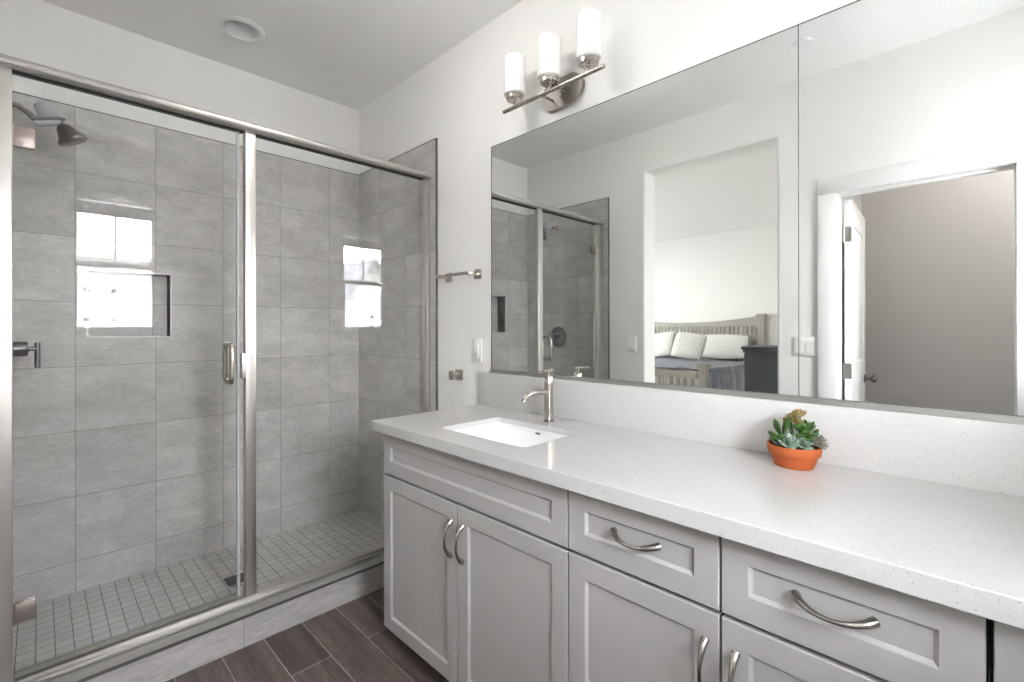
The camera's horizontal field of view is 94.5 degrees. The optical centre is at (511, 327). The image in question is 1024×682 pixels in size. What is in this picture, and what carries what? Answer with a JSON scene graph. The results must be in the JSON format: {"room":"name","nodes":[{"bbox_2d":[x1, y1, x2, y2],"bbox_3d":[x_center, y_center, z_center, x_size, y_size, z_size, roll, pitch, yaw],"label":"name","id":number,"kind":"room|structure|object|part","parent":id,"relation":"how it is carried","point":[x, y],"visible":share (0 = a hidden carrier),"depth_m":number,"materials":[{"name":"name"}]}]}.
{"room":"bathroom","nodes":[
{"label":"bathroom","id":0,"kind":"room"},
{"bbox_2d":[0,0,358,336],"bbox_3d":[-1.728,-0.098,2.646,0.152,2.860,1.895,0,0,45],"label":"wall","id":1,"kind":"structure","parent":0,"point":[36,31],"depth_m":2.45,"materials":[{"name":"paint"}]},
{"bbox_2d":[88,270,169,336],"bbox_3d":[-1.937,-0.115,2.397,0.104,0.339,0.342,0,0,45],"label":"wall niche","id":2,"kind":"object","parent":1,"relation":"in","point":[119,304],"visible":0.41,"depth_m":2.42,"materials":[{"name":"tile"}]},
{"bbox_2d":[87,269,171,337],"bbox_3d":[-1.897,-0.115,2.357,0.003,0.327,0.330,0,0,45],"label":"trim","id":3,"kind":"structure","parent":1,"relation":"attached to","point":[87,269],"depth_m":2.37,"materials":[{"name":"silver metal"}]},
{"bbox_2d":[12,92,358,603],"bbox_3d":[-1.632,0.125,2.629,0.008,2.315,1.665,0,0,45],"label":"wall tile","id":4,"kind":"structure","parent":1,"relation":"attached to","point":[124,449],"depth_m":2.46,"materials":[{"name":"grey tile"}]},
{"bbox_2d":[13,91,437,410],"bbox_3d":[-1.318,0.122,2.315,0.895,2.319,1.685,0,0,45],"label":"trim","id":5,"kind":"structure","parent":1,"relation":"attached to","point":[436,139],"depth_m":2.59,"materials":[{"name":"grey metal"}]},
{"bbox_2d":[13,510,383,675],"bbox_3d":[-1.363,1.259,2.362,0.748,0.046,1.665,0,0,45],"label":"floor","id":6,"kind":"structure","parent":0,"point":[62,625],"depth_m":2.24,"materials":[{"name":"tile"}]},
{"bbox_2d":[224,572,243,585],"bbox_3d":[-1.351,1.234,2.325,0.096,0.004,0.096,0,0,45],"label":"floor drain","id":7,"kind":"object","parent":6,"relation":"on","point":[232,580],"visible":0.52,"depth_m":2.31,"materials":[{"name":"metal"}]},
{"bbox_2d":[40,0,521,110],"bbox_3d":[-0.376,-1.550,1.365,3.958,0.140,1.995,0,0,45],"label":"ceiling","id":8,"kind":"structure","parent":0,"point":[349,53],"depth_m":2.38,"materials":[{"name":"paint"}]},
{"bbox_2d":[216,15,265,42],"bbox_3d":[-1.339,-1.512,2.341,0.212,0.087,0.212,0,0,45],"label":"recessed light","id":9,"kind":"object","parent":8,"relation":"in","point":[239,28],"visible":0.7,"depth_m":2.38,"materials":[{"name":"paint"}]},
{"bbox_2d":[166,587,449,681],"bbox_3d":[-0.396,1.341,1.447,4.008,0.120,1.915,0,0,45],"label":"floor","id":10,"kind":"structure","parent":0,"point":[350,641],"depth_m":1.84,"materials":[{"name":"brown wood"}]},
{"bbox_2d":[47,554,383,681],"bbox_3d":[-1.046,1.218,2.046,0.176,0.126,1.675,0,0,45],"label":"shower curb","id":11,"kind":"object","parent":10,"relation":"on","point":[164,659],"visible":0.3,"depth_m":1.88,"materials":[{"name":"tile"}]},
{"bbox_2d":[0,53,431,681],"bbox_3d":[-1.059,0.149,2.057,0.122,2.015,1.664,0,0,45],"label":"shower door frame","id":12,"kind":"structure","parent":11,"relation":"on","point":[11,614],"depth_m":1.84,"materials":[{"name":"silver metal"}]},
{"bbox_3d":[-1.373,0.148,1.743,0.008,1.929,0.641,0,0,45],"label":"glass door","id":13,"kind":"part","parent":12,"relation":"part of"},
{"bbox_3d":[-1.052,-0.842,2.048,0.070,0.034,1.664,0,0,45],"label":"header rail","id":14,"kind":"part","parent":12,"relation":"part of","materials":[{"name":"silver metal"}]},
{"bbox_3d":[-1.191,0.147,1.972,0.057,0.174,0.019,0,0,45],"label":"pull handle","id":15,"kind":"part","parent":12,"relation":"part of","materials":[{"name":"silver metal"}]},
{"bbox_3d":[-1.145,0.147,1.925,0.057,0.174,0.019,0,0,45],"label":"pull handle","id":16,"kind":"part","parent":12,"relation":"part of","materials":[{"name":"silver metal"}]},
{"bbox_3d":[-1.109,0.151,2.000,0.035,1.951,0.040,0,0,45],"label":"post","id":17,"kind":"part","parent":12,"relation":"part of","materials":[{"name":"silver metal"}]},
{"bbox_2d":[384,434,572,681],"bbox_3d":[-0.004,0.849,1.774,0.949,0.862,0.588,0,0,45],"label":"vanity cabinet","id":18,"kind":"object","parent":10,"relation":"on","point":[476,555],"visible":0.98,"depth_m":1.53,"materials":[{"name":"paint"}]},
{"bbox_3d":[-0.347,0.903,1.763,0.474,0.614,0.019,0,0,45],"label":"door","id":19,"kind":"part","parent":18,"relation":"part of","materials":[{"name":"paint"}]},
{"bbox_3d":[-0.217,0.716,1.599,0.018,0.135,0.039,0,0,45],"label":"pull handle","id":20,"kind":"part","parent":18,"relation":"part of","materials":[{"name":"silver metal"}]},
{"bbox_3d":[-0.173,0.716,1.555,0.018,0.135,0.039,0,0,45],"label":"pull handle","id":21,"kind":"part","parent":18,"relation":"part of","materials":[{"name":"silver metal"}]},
{"bbox_3d":[-0.011,0.903,1.427,0.466,0.614,0.019,0,0,45],"label":"door","id":22,"kind":"part","parent":18,"relation":"part of","materials":[{"name":"paint"}]},
{"bbox_2d":[372,404,1023,629],"bbox_3d":[0.457,0.396,1.315,2.310,0.041,0.592,0,0,45],"label":"countertop","id":23,"kind":"structure","parent":18,"relation":"on","point":[960,548],"depth_m":1.03,"materials":[{"name":"stone"}]},
{"bbox_2d":[452,422,567,446],"bbox_3d":[-0.011,0.480,1.736,0.490,0.166,0.356,0,0,45],"label":"undermount sink","id":24,"kind":"object","parent":23,"relation":"in","point":[506,433],"visible":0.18,"depth_m":1.90,"materials":[{"name":"ceramic"}]},
{"bbox_2d":[521,369,553,421],"bbox_3d":[0.103,0.271,1.858,0.043,0.208,0.186,0,0,45],"label":"faucet","id":25,"kind":"object","parent":23,"relation":"on","point":[547,392],"visible":1,"depth_m":1.89,"materials":[{"name":"silver metal"}]},
{"bbox_3d":[0.089,0.266,1.844,0.021,0.048,0.145,0,0,45],"label":"spout","id":26,"kind":"part","parent":25,"relation":"part of","materials":[{"name":"silver metal"}]},
{"bbox_3d":[0.127,0.181,1.882,0.013,0.028,0.102,0,0,45],"label":"lever handle","id":27,"kind":"part","parent":25,"relation":"part of","materials":[{"name":"silver metal"}]},
{"bbox_2d":[767,409,828,470],"bbox_3d":[0.770,0.297,1.281,0.142,0.155,0.140,0,0,45],"label":"potted succulent","id":28,"kind":"object","parent":23,"relation":"on","point":[803,453],"visible":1,"depth_m":1.25,"materials":[{"name":"green plant"}]},
{"bbox_2d":[767,440,822,470],"bbox_3d":[0.766,0.345,1.285,0.131,0.058,0.131,0,0,45],"label":"pot","id":29,"kind":"object","parent":28,"relation":"attached to","point":[793,455],"depth_m":1.24,"materials":[{"name":"ceramic"}]},
{"bbox_2d":[569,491,987,681],"bbox_3d":[0.611,0.848,1.161,0.786,0.862,0.588,0,0,45],"label":"vanity cabinet","id":30,"kind":"object","parent":10,"relation":"on","point":[652,599],"visible":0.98,"depth_m":0.97,"materials":[{"name":"paint"}]},
{"bbox_3d":[0.282,0.500,1.109,0.135,0.023,0.039,0,0,45],"label":"pull handle","id":31,"kind":"part","parent":30,"relation":"part of","materials":[{"name":"silver metal"}]},
{"bbox_3d":[0.295,0.503,1.121,0.392,0.166,0.019,0,0,45],"label":"drawer","id":32,"kind":"part","parent":30,"relation":"part of","materials":[{"name":"paint"}]},
{"bbox_3d":[0.296,0.903,1.121,0.392,0.614,0.019,0,0,45],"label":"door","id":33,"kind":"part","parent":30,"relation":"part of","materials":[{"name":"paint"}]},
{"bbox_3d":[0.397,0.715,0.986,0.018,0.135,0.039,0,0,45],"label":"pull handle","id":34,"kind":"part","parent":30,"relation":"part of","materials":[{"name":"silver metal"}]},
{"bbox_3d":[0.441,0.715,0.942,0.018,0.135,0.039,0,0,45],"label":"pull handle","id":35,"kind":"part","parent":30,"relation":"part of","materials":[{"name":"silver metal"}]},
{"bbox_3d":[0.574,0.902,0.844,0.384,0.614,0.019,0,0,45],"label":"door","id":36,"kind":"part","parent":30,"relation":"part of","materials":[{"name":"paint"}]},
{"bbox_3d":[0.561,0.500,0.831,0.135,0.023,0.039,0,0,45],"label":"pull handle","id":37,"kind":"part","parent":30,"relation":"part of","materials":[{"name":"silver metal"}]},
{"bbox_3d":[0.445,0.811,0.994,0.784,0.788,0.010,0,0,45],"label":"frame","id":38,"kind":"part","parent":30,"relation":"part of","materials":[{"name":"grey wood"}]},
{"bbox_3d":[0.573,0.502,0.844,0.384,0.166,0.019,0,0,45],"label":"drawer","id":39,"kind":"part","parent":30,"relation":"part of","materials":[{"name":"paint"}]},
{"bbox_2d":[988,619,1023,681],"bbox_3d":[1.081,0.847,0.691,0.544,0.862,0.588,0,0,45],"label":"vanity cabinet","id":40,"kind":"object","parent":10,"relation":"on","point":[1005,642],"visible":0.29,"depth_m":0.69,"materials":[{"name":"paint"}]},
{"bbox_3d":[0.915,0.811,0.524,0.542,0.788,0.010,0,0,45],"label":"frame","id":41,"kind":"part","parent":40,"relation":"part of","materials":[{"name":"grey wood"}]},
{"bbox_2d":[359,0,856,409],"bbox_3d":[0.292,-0.100,2.004,3.918,2.860,0.150,0,0,45],"label":"wall","id":42,"kind":"structure","parent":0,"point":[457,99],"depth_m":2.31,"materials":[{"name":"paint"}]},
{"bbox_2d":[359,139,435,522],"bbox_3d":[-0.727,0.124,2.908,0.886,2.315,0.010,0,0,45],"label":"wall tile","id":43,"kind":"structure","parent":42,"relation":"attached to","point":[390,204],"depth_m":2.94,"materials":[{"name":"grey tile"}]},
{"bbox_2d":[449,369,462,379],"bbox_3d":[-0.293,0.244,2.440,0.054,0.052,0.060,0,0,45],"label":"wall hook","id":44,"kind":"object","parent":42,"relation":"attached to","point":[458,374],"visible":1,"depth_m":2.44,"materials":[{"name":"silver metal"}]},
{"bbox_3d":[-0.275,0.244,2.458,0.054,0.052,0.010,0,0,45],"label":"wall plate","id":45,"kind":"part","parent":44,"relation":"part of","materials":[{"name":"silver metal"}]},
{"bbox_2d":[435,269,481,281],"bbox_3d":[-0.278,-0.267,2.412,0.284,0.048,0.078,0,0,45],"label":"towel bar","id":46,"kind":"object","parent":42,"relation":"attached to","point":[477,273],"visible":1,"depth_m":2.36,"materials":[{"name":"silver metal"}]},
{"bbox_3d":[-0.337,-0.267,2.519,0.048,0.048,0.009,0,0,45],"label":"wall plate","id":47,"kind":"part","parent":46,"relation":"part of","materials":[{"name":"silver metal"}]},
{"bbox_3d":[-0.195,-0.267,2.327,0.018,0.018,0.064,0,0,45],"label":"post","id":48,"kind":"part","parent":46,"relation":"part of","materials":[{"name":"silver metal"}]},
{"bbox_3d":[-0.170,-0.267,2.353,0.048,0.048,0.009,0,0,45],"label":"wall plate","id":49,"kind":"part","parent":46,"relation":"part of","materials":[{"name":"silver metal"}]},
{"bbox_2d":[472,339,481,362],"bbox_3d":[-0.176,0.115,2.360,0.074,0.116,0.008,0,0,45],"label":"electrical outlet","id":50,"kind":"object","parent":42,"relation":"attached to","point":[476,343],"visible":1,"depth_m":2.35,"materials":[{"name":"plastic"}]},
{"bbox_2d":[474,344,478,356],"bbox_3d":[-0.178,0.115,2.358,0.034,0.066,0.003,0,0,45],"label":"receptacle","id":51,"kind":"object","parent":50,"relation":"attached to","point":[476,346],"depth_m":2.35,"materials":[{"name":"plastic"}]},
{"bbox_2d":[503,9,604,113],"bbox_3d":[0.168,-1.034,1.917,0.524,0.244,0.146,0,0,45],"label":"vanity light","id":52,"kind":"object","parent":42,"relation":"attached to","point":[559,93],"visible":1,"depth_m":1.87,"materials":[{"name":"white glass"}]},
{"bbox_3d":[0.011,-1.076,2.036,0.094,0.160,0.094,0,0,45],"label":"lamp shade","id":53,"kind":"part","parent":52,"relation":"part of","materials":[{"name":"white glass"}]},
{"bbox_3d":[0.147,-0.951,1.962,0.012,0.018,0.077,0,0,45],"label":"arm","id":54,"kind":"part","parent":52,"relation":"part of","materials":[{"name":"silver metal"}]},
{"bbox_3d":[0.149,-1.077,1.899,0.094,0.160,0.094,0,0,45],"label":"lamp shade","id":55,"kind":"part","parent":52,"relation":"part of","materials":[{"name":"white glass"}]},
{"bbox_3d":[0.207,-0.951,1.903,0.012,0.018,0.077,0,0,45],"label":"arm","id":56,"kind":"part","parent":52,"relation":"part of","materials":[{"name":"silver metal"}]},
{"bbox_3d":[0.286,-1.077,1.762,0.094,0.160,0.094,0,0,45],"label":"lamp shade","id":57,"kind":"part","parent":52,"relation":"part of","materials":[{"name":"white glass"}]},
{"bbox_2d":[492,25,798,396],"bbox_3d":[0.365,-0.328,1.823,1.304,1.083,0.003,0,0,45],"label":"wall mirror","id":58,"kind":"object","parent":42,"relation":"attached to","point":[649,233],"depth_m":1.65,"materials":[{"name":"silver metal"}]},
{"bbox_2d":[491,0,860,368],"bbox_3d":[0.674,-0.330,1.514,2.184,1.086,0.004,0,0,45],"label":"mirror edge","id":59,"kind":"object","parent":58,"relation":"attached to","point":[857,0],"visible":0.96,"depth_m":1.84,"materials":[{"name":"silver metal"}]},
{"bbox_3d":[0.826,-0.336,1.363,0.002,1.068,0.003,0,0,45],"label":"mirror seam","id":60,"kind":"part","parent":58,"relation":"part of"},
{"bbox_2d":[478,371,1023,497],"bbox_3d":[0.659,0.294,1.518,2.310,0.160,0.020,0,0,45],"label":"backsplash","id":61,"kind":"structure","parent":42,"relation":"attached to","point":[988,456],"depth_m":1.31,"materials":[{"name":"stone"}]},
{"bbox_2d":[490,369,1023,423],"bbox_3d":[0.671,0.206,1.509,2.182,0.016,0.016,0,0,45],"label":"channel","id":62,"kind":"object","parent":42,"relation":"attached to","point":[893,408],"visible":1,"depth_m":1.33,"materials":[{"name":"silver metal"}]},
{"bbox_2d":[799,0,1023,416],"bbox_3d":[1.137,-0.329,1.052,0.877,1.083,0.002,0,0,45],"label":"wall mirror","id":63,"kind":"object","parent":42,"relation":"attached to","point":[911,112],"visible":1,"depth_m":1.18,"materials":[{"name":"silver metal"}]},
{"bbox_3d":[-1.008,-0.099,0.702,3.918,2.860,0.160,0,0,45],"label":"wall","id":64,"kind":"structure","parent":0,"visible":0},
{"bbox_3d":[-1.910,0.125,1.723,0.886,2.315,0.010,0,0,45],"label":"wall tile","id":65,"kind":"structure","parent":64,"relation":"attached to","visible":0},
{"bbox_2d":[13,341,39,367],"bbox_3d":[-1.910,0.086,1.823,0.180,0.180,0.131,0,0,45],"label":"shower valve","id":66,"kind":"object","parent":65,"relation":"attached to","point":[19,348],"visible":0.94,"depth_m":1.83,"materials":[{"name":"silver metal"}]},
{"bbox_3d":[-1.870,0.108,1.864,0.017,0.099,0.017,0,0,45],"label":"lever handle","id":67,"kind":"part","parent":66,"relation":"part of","materials":[{"name":"silver metal"}]},
{"bbox_2d":[13,101,86,146],"bbox_3d":[-1.862,-0.817,1.873,0.100,0.162,0.271,0,0,45],"label":"showerhead","id":68,"kind":"object","parent":65,"relation":"attached to","point":[48,114],"visible":0.96,"depth_m":1.88,"materials":[{"name":"silver metal"}]},
{"bbox_3d":[-1.910,-0.844,1.825,0.021,0.067,0.117,0,0,45],"label":"arm","id":69,"kind":"part","parent":68,"relation":"part of","materials":[{"name":"silver metal"}]}
]}

